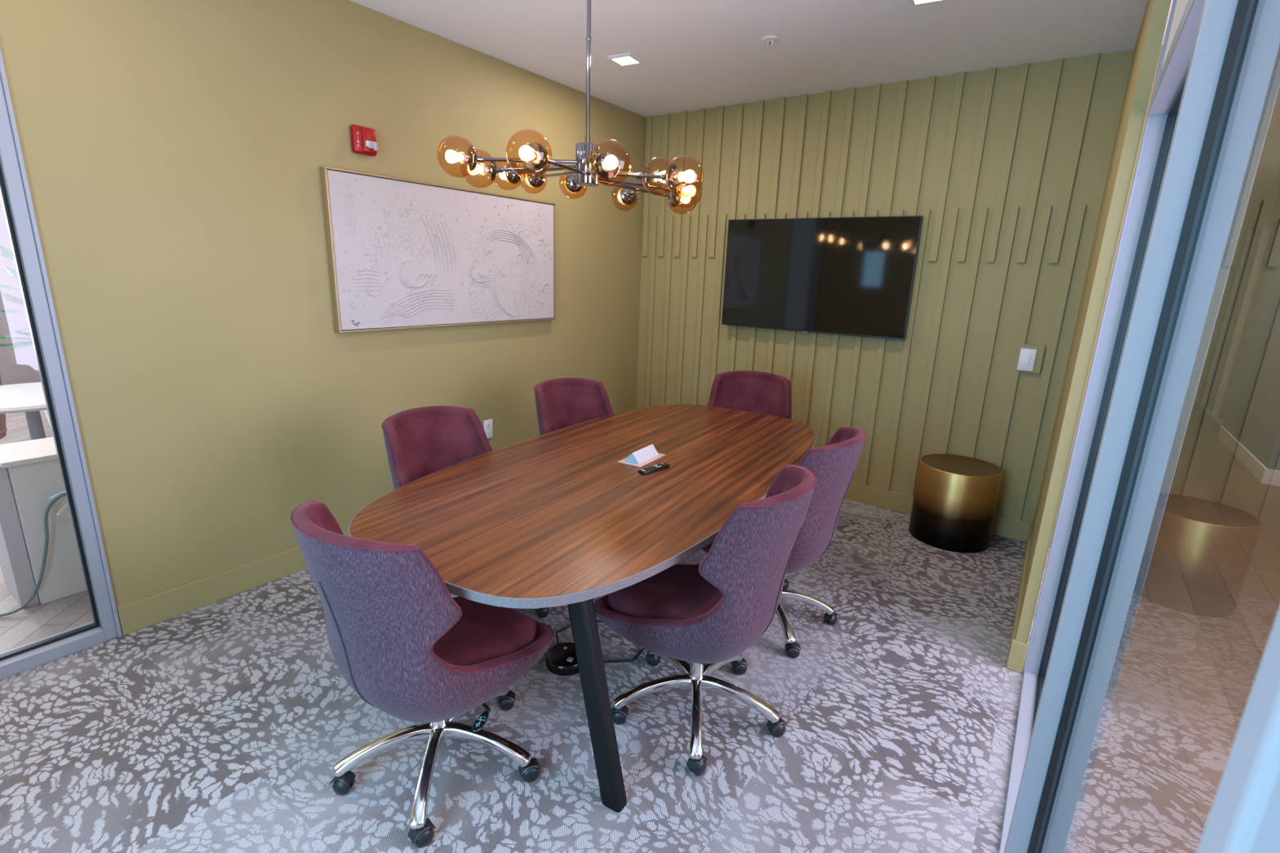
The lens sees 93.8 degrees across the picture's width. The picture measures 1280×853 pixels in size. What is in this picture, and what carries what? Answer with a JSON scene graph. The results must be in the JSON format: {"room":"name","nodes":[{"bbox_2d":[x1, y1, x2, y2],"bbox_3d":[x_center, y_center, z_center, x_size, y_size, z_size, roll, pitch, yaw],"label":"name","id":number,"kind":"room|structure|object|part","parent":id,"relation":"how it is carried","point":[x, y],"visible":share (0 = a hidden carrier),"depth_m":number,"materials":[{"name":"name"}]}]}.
{"room":"conference room","nodes":[
{"label":"conference room","id":0,"kind":"room"},
{"bbox_2d":[0,195,40,385],"bbox_3d":[-5.083,-1.087,4.156,6.975,2.900,10.600,12,17,34],"label":"wall","id":1,"kind":"structure","parent":0,"point":[19,366],"depth_m":6.97,"materials":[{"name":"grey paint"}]},
{"bbox_2d":[0,0,646,626],"bbox_3d":[-1.079,-0.811,3.713,0.120,2.740,3.800,12,17,34],"label":"wall","id":2,"kind":"structure","parent":0,"point":[174,152],"depth_m":2.69,"materials":[{"name":"green paint"}]},
{"bbox_2d":[0,45,122,679],"bbox_3d":[-2.553,-0.336,1.675,0.126,2.740,1.320,12,17,34],"label":"window","id":3,"kind":"structure","parent":2,"relation":"in","point":[15,189],"depth_m":2.24,"materials":[{"name":"white metal"}]},
{"bbox_3d":[-2.612,0.967,2.001,0.116,0.052,1.248,12,17,34],"label":"sill rail","id":4,"kind":"part","parent":3,"relation":"part of","materials":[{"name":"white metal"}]},
{"bbox_2d":[116,530,348,635],"bbox_3d":[-1.107,0.475,3.950,0.014,0.132,3.663,12,17,34],"label":"baseboard","id":5,"kind":"structure","parent":2,"relation":"attached to","point":[147,611],"depth_m":2.74,"materials":[{"name":"green paint"}]},
{"bbox_2d":[350,124,377,156],"bbox_3d":[-1.354,-1.411,2.953,0.076,0.128,0.120,12,17,34],"label":"fire alarm","id":6,"kind":"object","parent":2,"relation":"attached to","point":[363,140],"visible":1,"depth_m":2.94,"materials":[{"name":"red plastic"}]},
{"bbox_2d":[320,166,555,333],"bbox_3d":[-1.056,-0.994,3.539,0.044,0.777,1.567,12,17,34],"label":"wall art","id":7,"kind":"object","parent":2,"relation":"attached to","point":[403,254],"visible":1,"depth_m":3.36,"materials":[{"name":"beige paint"}]},
{"bbox_2d":[484,418,493,439],"bbox_3d":[-1.004,0.018,3.965,0.009,0.128,0.072,12,17,34],"label":"wall outlet","id":8,"kind":"object","parent":2,"relation":"attached to","point":[488,426],"visible":0.94,"depth_m":3.96,"materials":[{"name":"white plastic"}]},
{"bbox_2d":[0,409,1279,852],"bbox_3d":[-0.590,-0.043,6.408,11.950,0.060,19.000,12,17,34],"label":"floor","id":9,"kind":"structure","parent":0,"point":[224,726],"depth_m":2.07,"materials":[{"name":"carpet"}]},
{"bbox_2d":[0,372,7,439],"bbox_3d":[-4.393,0.002,3.796,0.564,0.912,0.570,7,15,19],"label":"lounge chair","id":10,"kind":"object","parent":9,"relation":"on","point":[3,428],"visible":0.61,"depth_m":3.90,"materials":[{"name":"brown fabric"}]},
{"bbox_3d":[-4.399,0.043,3.793,0.540,0.110,0.540,7,15,19],"label":"seat","id":11,"kind":"part","parent":10,"relation":"part of","materials":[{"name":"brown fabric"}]},
{"bbox_2d":[0,382,47,439],"bbox_3d":[-3.649,0.158,3.649,0.860,0.730,0.860,12,17,34],"label":"table","id":12,"kind":"object","parent":9,"relation":"on","point":[28,398],"visible":0.27,"depth_m":3.56,"materials":[{"name":"white"}]},
{"bbox_2d":[0,245,51,427],"bbox_3d":[-4.411,-0.547,4.548,0.757,1.592,0.769,12,17,34],"label":"potted plant","id":13,"kind":"object","parent":9,"relation":"on","point":[6,253],"visible":0.11,"depth_m":4.33,"materials":[{"name":"green plant"}]},
{"bbox_3d":[-4.411,0.010,4.739,0.400,0.420,0.400,12,17,34],"label":"pot","id":14,"kind":"part","parent":13,"relation":"part of","materials":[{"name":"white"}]},
{"bbox_2d":[0,436,86,608],"bbox_3d":[-2.573,0.368,3.076,0.360,0.684,1.020,12,17,34],"label":"storage cabinet","id":15,"kind":"object","parent":9,"relation":"on","point":[31,477],"visible":0.43,"depth_m":2.67,"materials":[{"name":"white laminate"},{"name":"painted wood"}]},
{"bbox_3d":[-2.869,0.465,2.708,0.320,0.660,0.058,12,17,34],"label":"panel","id":16,"kind":"part","parent":15,"relation":"part of","materials":[{"name":"grey paint"}]},
{"bbox_2d":[0,436,57,468],"bbox_3d":[-2.550,0.045,3.009,0.360,0.024,0.980,12,17,34],"label":"countertop","id":17,"kind":"structure","parent":15,"relation":"on","point":[31,451],"depth_m":2.66,"materials":[{"name":"white stone"}]},
{"bbox_2d":[0,492,66,617],"bbox_3d":[-2.731,0.563,2.632,0.456,0.516,0.106,-9,18,-37],"label":"extension cord","id":18,"kind":"object","parent":15,"relation":"hanging from","point":[49,506],"visible":0.82,"depth_m":2.65,"materials":[{"name":"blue plastic"}]},
{"bbox_2d":[289,500,554,848],"bbox_3d":[-0.631,0.627,1.838,0.599,0.925,0.701,15,20,42],"label":"office chair","id":19,"kind":"object","parent":9,"relation":"on","point":[412,651],"visible":0.96,"depth_m":1.56,"materials":[{"name":"fabric"}]},
{"bbox_3d":[-0.748,0.522,1.600,0.428,0.528,0.156,12,17,33],"label":"backrest","id":20,"kind":"part","parent":19,"relation":"part of","materials":[{"name":"fabric"}]},
{"bbox_3d":[-0.783,0.992,1.842,0.293,0.099,0.044,-4,16,-24],"label":"leg","id":21,"kind":"part","parent":19,"relation":"part of","materials":[{"name":"silver metal"}]},
{"bbox_3d":[-0.621,1.020,1.752,0.044,0.099,0.293,0,15,-6],"label":"leg","id":22,"kind":"part","parent":19,"relation":"part of","materials":[{"name":"silver metal"}]},
{"bbox_3d":[-0.558,0.948,2.041,0.044,0.099,0.293,10,17,28],"label":"leg","id":23,"kind":"part","parent":19,"relation":"part of","materials":[{"name":"silver metal"}]},
{"bbox_3d":[-0.588,0.675,1.884,0.396,0.110,0.505,12,17,33],"label":"seat","id":24,"kind":"part","parent":19,"relation":"part of","materials":[{"name":"fabric"}]},
{"bbox_3d":[-0.496,0.855,1.858,0.102,0.019,0.014,14,19,39],"label":"height lever","id":25,"kind":"part","parent":19,"relation":"part of","materials":[{"name":"black plastic"}]},
{"bbox_3d":[-0.481,0.994,1.875,0.293,0.099,0.044,5,15,11],"label":"leg","id":26,"kind":"part","parent":19,"relation":"part of","materials":[{"name":"silver metal"}]},
{"bbox_2d":[381,405,549,617],"bbox_3d":[-0.728,0.426,2.573,0.683,0.941,0.616,10,16,27],"label":"office chair","id":27,"kind":"object","parent":9,"relation":"on","point":[420,442],"visible":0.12,"depth_m":2.65,"materials":[{"name":"fabric"}]},
{"bbox_3d":[-0.918,0.232,2.635,0.156,0.528,0.428,10,16,27],"label":"backrest","id":28,"kind":"part","parent":27,"relation":"part of","materials":[{"name":"fabric"}]},
{"bbox_2d":[545,642,578,675],"bbox_3d":[-0.299,0.940,2.436,0.170,0.044,0.170,7,15,17],"label":"box","id":29,"kind":"object","parent":9,"relation":"on","point":[561,660],"visible":0.67,"depth_m":2.39,"materials":[{"name":"black plastic"}]},
{"bbox_2d":[566,657,573,662],"bbox_3d":[-0.279,0.932,2.394,0.022,0.006,0.022,7,15,17],"label":"socket","id":30,"kind":"object","parent":29,"relation":"attached to","point":[568,659],"depth_m":2.39,"materials":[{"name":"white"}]},
{"bbox_2d":[533,377,613,435],"bbox_3d":[-0.237,0.237,3.372,0.704,0.941,0.601,11,17,30],"label":"office chair","id":31,"kind":"object","parent":9,"relation":"on","point":[560,402],"visible":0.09,"depth_m":3.47,"materials":[{"name":"fabric"}]},
{"bbox_3d":[-0.422,0.037,3.458,0.156,0.528,0.428,15,19,41],"label":"backrest","id":32,"kind":"part","parent":31,"relation":"part of","materials":[{"name":"fabric"}]},
{"bbox_2d":[347,404,815,812],"bbox_3d":[-0.005,0.505,2.769,1.230,0.740,2.468,10,17,30],"label":"conference table","id":33,"kind":"object","parent":9,"relation":"on","point":[554,518],"visible":0.77,"depth_m":2.08,"materials":[{"name":"brown wood"}]},
{"bbox_3d":[-0.130,0.778,1.754,0.221,0.711,0.052,10,17,30],"label":"leg","id":34,"kind":"part","parent":33,"relation":"part of","materials":[{"name":"black metal"}]},
{"bbox_2d":[617,444,665,467],"bbox_3d":[0.011,0.121,2.681,0.120,0.048,0.224,10,17,30],"label":"tent card","id":35,"kind":"object","parent":33,"relation":"on","point":[640,458],"visible":1,"depth_m":2.64,"materials":[{"name":"white paper"}]},
{"bbox_3d":[0.010,0.143,2.686,0.120,0.003,0.224,10,17,30],"label":"plate","id":36,"kind":"part","parent":35,"relation":"part of","materials":[{"name":"white paper"}]},
{"bbox_3d":[0.025,0.122,2.672,0.037,0.044,0.176,10,17,30],"label":"lid","id":37,"kind":"part","parent":35,"relation":"part of","materials":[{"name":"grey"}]},
{"bbox_2d":[638,462,669,475],"bbox_3d":[0.060,0.178,2.532,0.038,0.016,0.160,16,20,42],"label":"remote control","id":38,"kind":"object","parent":33,"relation":"on","point":[655,468],"visible":1,"depth_m":2.52,"materials":[{"name":"black plastic"}]},
{"bbox_2d":[555,620,644,662],"bbox_3d":[-0.165,0.916,2.579,0.390,0.022,0.349,12,17,34],"label":"power cord","id":39,"kind":"object","parent":9,"relation":"on","point":[598,621],"visible":0.48,"depth_m":2.48,"materials":[{"name":"black rubber"}]},
{"bbox_2d":[594,464,817,776],"bbox_3d":[0.227,0.573,2.114,0.700,0.951,0.597,13,18,37],"label":"office chair","id":40,"kind":"object","parent":9,"relation":"on","point":[704,615],"visible":0.95,"depth_m":1.89,"materials":[{"name":"fabric"}]},
{"bbox_3d":[0.046,0.945,2.136,0.293,0.099,0.044,-2,15,-13],"label":"leg","id":41,"kind":"part","parent":40,"relation":"part of","materials":[{"name":"silver metal"}]},
{"bbox_3d":[0.155,0.612,2.124,0.505,0.110,0.396,10,17,29],"label":"seat","id":42,"kind":"part","parent":40,"relation":"part of","materials":[{"name":"fabric"}]},
{"bbox_3d":[0.119,0.904,2.305,0.044,0.099,0.293,-7,17,-31],"label":"leg","id":43,"kind":"part","parent":40,"relation":"part of","materials":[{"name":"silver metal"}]},
{"bbox_3d":[0.189,0.980,2.019,0.044,0.099,0.293,3,15,4],"label":"leg","id":44,"kind":"part","parent":40,"relation":"part of","materials":[{"name":"silver metal"}]},
{"bbox_3d":[0.306,0.914,2.292,0.044,0.099,0.293,14,19,39],"label":"leg","id":45,"kind":"part","parent":40,"relation":"part of","materials":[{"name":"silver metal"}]},
{"bbox_3d":[0.349,0.961,2.115,0.293,0.099,0.044,8,16,21],"label":"leg","id":46,"kind":"part","parent":40,"relation":"part of","materials":[{"name":"silver metal"}]},
{"bbox_3d":[0.411,0.450,1.931,0.156,0.528,0.428,10,17,29],"label":"backrest","id":47,"kind":"part","parent":40,"relation":"part of","materials":[{"name":"fabric"}]},
{"bbox_2d":[707,370,791,418],"bbox_3d":[0.650,0.161,3.786,0.609,0.941,0.683,6,15,14],"label":"office chair","id":48,"kind":"object","parent":9,"relation":"on","point":[751,391],"visible":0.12,"depth_m":3.92,"materials":[{"name":"fabric"}]},
{"bbox_3d":[0.722,-0.051,3.953,0.428,0.528,0.156,6,15,14],"label":"backrest","id":49,"kind":"part","parent":48,"relation":"part of","materials":[{"name":"fabric"}]},
{"bbox_2d":[701,426,866,657],"bbox_3d":[0.618,0.435,2.721,0.683,0.941,0.608,11,17,31],"label":"office chair","id":50,"kind":"object","parent":9,"relation":"on","point":[833,464],"visible":0.47,"depth_m":2.42,"materials":[{"name":"fabric"}]},
{"bbox_3d":[0.615,0.836,2.635,0.044,0.099,0.293,0,15,-9],"label":"leg","id":51,"kind":"part","parent":50,"relation":"part of","materials":[{"name":"silver metal"}]},
{"bbox_3d":[0.748,0.807,2.764,0.293,0.099,0.044,4,15,8],"label":"leg","id":52,"kind":"part","parent":50,"relation":"part of","materials":[{"name":"silver metal"}]},
{"bbox_3d":[0.795,0.317,2.539,0.156,0.528,0.428,11,17,31],"label":"backrest","id":53,"kind":"part","parent":50,"relation":"part of","materials":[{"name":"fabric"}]},
{"bbox_2d":[908,453,1002,552],"bbox_3d":[1.946,0.464,3.713,0.452,0.480,0.452,12,17,34],"label":"table","id":54,"kind":"object","parent":9,"relation":"on","point":[955,497],"visible":1,"depth_m":3.55,"materials":[{"name":"brown metal"}]},
{"bbox_2d":[1003,0,1279,852],"bbox_3d":[0.683,0.025,0.721,0.125,2.740,1.275,12,17,34],"label":"window","id":55,"kind":"structure","parent":9,"relation":"on","point":[1110,766],"depth_m":0.83,"materials":[{"name":"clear glass"}]},
{"bbox_2d":[350,0,1173,117],"bbox_3d":[-0.095,-1.774,1.938,3.360,0.080,5.120,12,17,34],"label":"ceiling","id":56,"kind":"structure","parent":0,"point":[696,55],"depth_m":3.08,"materials":[{"name":"white paint"}]},
{"bbox_2d":[436,0,703,214],"bbox_3d":[-0.199,-1.317,2.200,0.907,0.942,1.266,3,15,4],"label":"chandelier","id":57,"kind":"object","parent":56,"relation":"hanging from","point":[591,168],"visible":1,"depth_m":2.19,"materials":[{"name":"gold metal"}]},
{"bbox_3d":[-0.631,-0.914,2.030,0.056,0.042,0.042,-6,16,-28],"label":"bulb","id":58,"kind":"part","parent":57,"relation":"part of","materials":[{"name":"white glass"}]},
{"bbox_3d":[-0.621,-0.916,2.035,0.133,0.133,0.133,12,17,34],"label":"globe","id":59,"kind":"part","parent":57,"relation":"part of","materials":[{"name":"orange glass"}]},
{"bbox_3d":[-0.600,-0.939,2.183,0.056,0.042,0.042,-1,15,-10],"label":"bulb","id":60,"kind":"part","parent":57,"relation":"part of","materials":[{"name":"white glass"}]},
{"bbox_3d":[-0.588,-0.940,2.185,0.133,0.133,0.133,12,17,34],"label":"globe","id":61,"kind":"part","parent":57,"relation":"part of","materials":[{"name":"orange glass"}]},
{"bbox_3d":[-0.578,-1.085,2.575,0.057,0.042,0.042,12,17,34],"label":"bulb","id":62,"kind":"part","parent":57,"relation":"part of","materials":[{"name":"white glass"}]},
{"bbox_3d":[-0.326,-0.795,1.745,0.044,0.042,0.058,12,17,34],"label":"bulb","id":63,"kind":"part","parent":57,"relation":"part of","materials":[{"name":"white glass"}]},
{"bbox_3d":[-0.325,-0.798,1.757,0.133,0.133,0.133,12,17,34],"label":"globe","id":64,"kind":"part","parent":57,"relation":"part of","materials":[{"name":"orange glass"}]},
{"bbox_3d":[-0.390,-0.955,2.151,0.374,0.044,0.013,-6,16,-27],"label":"arm","id":65,"kind":"part","parent":57,"relation":"part of","materials":[{"name":"silver metal"}]},
{"bbox_3d":[-0.371,-0.959,2.222,0.293,0.042,0.013,-1,15,-11],"label":"arm","id":66,"kind":"part","parent":57,"relation":"part of","materials":[{"name":"silver metal"}]},
{"bbox_3d":[-0.368,-1.027,2.394,0.396,0.020,0.013,14,19,40],"label":"arm","id":67,"kind":"part","parent":57,"relation":"part of","materials":[{"name":"silver metal"}]},
{"bbox_3d":[-0.334,-1.042,2.476,0.013,0.046,0.484,-6,17,-29],"label":"arm","id":68,"kind":"part","parent":57,"relation":"part of","materials":[{"name":"silver metal"}]},
{"bbox_3d":[-0.257,-0.880,2.028,0.013,0.039,0.433,5,15,13],"label":"arm","id":69,"kind":"part","parent":57,"relation":"part of","materials":[{"name":"silver metal"}]},
{"bbox_3d":[-0.183,-1.395,2.142,0.020,0.722,0.020,12,17,34],"label":"rod","id":70,"kind":"part","parent":57,"relation":"part of","materials":[{"name":"silver metal"}]},
{"bbox_3d":[-0.151,-0.882,2.065,0.013,0.037,0.358,-2,15,-14],"label":"arm","id":71,"kind":"part","parent":57,"relation":"part of","materials":[{"name":"silver metal"}]},
{"bbox_3d":[-0.093,-0.805,1.831,0.133,0.133,0.133,12,17,34],"label":"globe","id":72,"kind":"part","parent":57,"relation":"part of","materials":[{"name":"orange glass"}]},
{"bbox_3d":[-0.090,-0.802,1.820,0.042,0.042,0.056,-2,15,-14],"label":"bulb","id":73,"kind":"part","parent":57,"relation":"part of","materials":[{"name":"white glass"}]},
{"bbox_3d":[-0.043,-0.907,2.156,0.323,0.047,0.013,12,17,33],"label":"arm","id":74,"kind":"part","parent":57,"relation":"part of","materials":[{"name":"silver metal"}]},
{"bbox_3d":[-0.032,-0.934,2.298,0.284,0.035,0.013,-1,15,-12],"label":"arm","id":75,"kind":"part","parent":57,"relation":"part of","materials":[{"name":"silver metal"}]},
{"bbox_3d":[-0.027,-0.956,2.402,0.389,0.033,0.013,-10,19,-38],"label":"arm","id":76,"kind":"part","parent":57,"relation":"part of","materials":[{"name":"silver metal"}]},
{"bbox_3d":[-0.009,-1.001,2.498,0.218,0.022,0.532,6,15,14],"label":"arm","id":77,"kind":"part","parent":57,"relation":"part of","materials":[{"name":"silver metal"}]},
{"bbox_3d":[0.072,-0.924,2.212,0.133,0.133,0.133,12,17,34],"label":"globe","id":78,"kind":"part","parent":57,"relation":"part of","materials":[{"name":"orange glass"}]},
{"bbox_3d":[0.084,-0.922,2.211,0.056,0.042,0.042,5,15,10],"label":"bulb","id":79,"kind":"part","parent":57,"relation":"part of","materials":[{"name":"white glass"}]},
{"bbox_3d":[0.153,-0.848,2.031,0.126,0.133,0.133,12,17,34],"label":"globe","id":80,"kind":"part","parent":57,"relation":"part of","materials":[{"name":"orange glass"}]},
{"bbox_3d":[0.192,-0.982,2.576,0.042,0.042,0.058,12,17,34],"label":"bulb","id":81,"kind":"part","parent":57,"relation":"part of","materials":[{"name":"white glass"}]},
{"bbox_3d":[0.160,-0.846,2.027,0.056,0.042,0.042,12,17,34],"label":"bulb","id":82,"kind":"part","parent":57,"relation":"part of","materials":[{"name":"white glass"}]},
{"bbox_3d":[0.191,-0.925,2.348,0.056,0.042,0.042,-1,15,-12],"label":"bulb","id":83,"kind":"part","parent":57,"relation":"part of","materials":[{"name":"white glass"}]},
{"bbox_2d":[606,52,644,66],"bbox_3d":[-0.083,-2.120,3.463,0.156,0.012,0.156,10,16,28],"label":"recessed light","id":84,"kind":"object","parent":56,"relation":"in","point":[626,59],"visible":1,"depth_m":3.44,"materials":[{"name":"white plastic"}]},
{"bbox_2d":[612,56,638,65],"bbox_3d":[-0.084,-2.119,3.463,0.118,0.004,0.118,10,16,28],"label":"diffuser","id":85,"kind":"object","parent":84,"relation":"attached to","point":[622,60],"depth_m":3.46,"materials":[{"name":"white plastic"}]},
{"bbox_2d":[761,35,778,48],"bbox_3d":[0.673,-1.986,3.099,0.086,0.038,0.086,12,17,34],"label":"sprinkler","id":86,"kind":"object","parent":56,"relation":"attached to","point":[769,39],"visible":1,"depth_m":3.09,"materials":[{"name":"white plastic"}]},
{"bbox_2d":[910,0,942,4],"bbox_3d":[1.232,-1.838,2.549,0.156,0.012,0.156,10,16,28],"label":"recessed light","id":87,"kind":"object","parent":56,"relation":"in","point":[913,2],"visible":1,"depth_m":2.60,"materials":[{"name":"white plastic"}]},
{"bbox_2d":[915,0,935,3],"bbox_3d":[1.232,-1.837,2.549,0.118,0.004,0.118,10,16,28],"label":"diffuser","id":88,"kind":"object","parent":87,"relation":"attached to","point":[916,1],"depth_m":2.60,"materials":[{"name":"white plastic"}]},
{"bbox_2d":[636,44,1163,546],"bbox_3d":[1.319,-0.866,4.254,3.166,2.740,0.141,12,17,34],"label":"wall","id":89,"kind":"structure","parent":0,"point":[1005,169],"depth_m":3.80,"materials":[{"name":"green paint"}]},
{"bbox_2d":[721,215,923,340],"bbox_3d":[1.198,-1.044,4.171,1.324,0.773,0.055,12,17,33],"label":"television","id":90,"kind":"object","parent":89,"relation":"attached to","point":[846,276],"visible":1,"depth_m":4.10,"materials":[{"name":"black glass"}]},
{"bbox_2d":[844,481,1032,542],"bbox_3d":[1.197,0.398,4.561,3.029,0.132,0.023,12,17,34],"label":"baseboard","id":91,"kind":"structure","parent":89,"relation":"attached to","point":[1002,526],"depth_m":4.14,"materials":[{"name":"green paint"}]},
{"bbox_2d":[1017,348,1036,371],"bbox_3d":[2.296,-0.396,3.552,0.082,0.130,0.015,12,17,34],"label":"light switch","id":92,"kind":"object","parent":89,"relation":"attached to","point":[1027,357],"visible":1,"depth_m":3.55,"materials":[{"name":"white plastic"}]},
{"bbox_3d":[2.295,-0.395,3.551,0.033,0.066,0.004,12,17,34],"label":"rocker frame","id":93,"kind":"part","parent":92,"relation":"part of","materials":[{"name":"white plastic"}]},
{"bbox_2d":[1015,0,1171,644],"bbox_3d":[2.055,-0.457,2.772,0.057,2.740,1.550,12,17,34],"label":"wall","id":94,"kind":"structure","parent":0,"point":[1149,40],"depth_m":2.23,"materials":[{"name":"green paint"}]},
{"bbox_2d":[1006,523,1032,672],"bbox_3d":[1.997,0.808,3.086,0.057,0.132,1.542,12,17,33],"label":"baseboard","id":95,"kind":"structure","parent":94,"relation":"attached to","point":[1017,649],"depth_m":2.50,"materials":[{"name":"green paint"}]},
{"bbox_2d":[999,0,1204,852],"bbox_3d":[1.382,-0.200,1.686,0.134,2.740,1.150,12,17,34],"label":"door frame","id":96,"kind":"structure","parent":94,"relation":"in","point":[1184,17],"depth_m":2.08,"materials":[{"name":"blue metal"}]},
{"bbox_3d":[1.358,0.109,1.743,0.008,2.086,1.099,12,17,34],"label":"pane","id":97,"kind":"part","parent":96,"relation":"part of","materials":[{"name":"clear glass"}]},
{"bbox_3d":[1.407,-1.240,1.394,0.120,0.580,1.100,12,17,34],"label":"transom panel","id":98,"kind":"part","parent":96,"relation":"part of","materials":[{"name":"clear glass"}]},
{"bbox_3d":[1.393,-0.931,1.476,0.134,0.060,1.100,12,17,34],"label":"head rail","id":99,"kind":"part","parent":96,"relation":"part of","materials":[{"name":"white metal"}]},
{"bbox_2d":[1256,367,1279,471],"bbox_3d":[6.035,-0.995,5.397,0.370,2.740,1.970,12,17,34],"label":"wall","id":100,"kind":"structure","parent":0,"point":[1268,449],"depth_m":5.12,"materials":[{"name":"grey paint"}]},
{"bbox_2d":[1252,457,1279,486],"bbox_3d":[5.981,0.268,5.722,0.384,0.130,1.984,12,17,34],"label":"baseboard","id":101,"kind":"structure","parent":100,"relation":"attached to","point":[1264,475],"depth_m":5.04,"materials":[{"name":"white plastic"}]}
]}

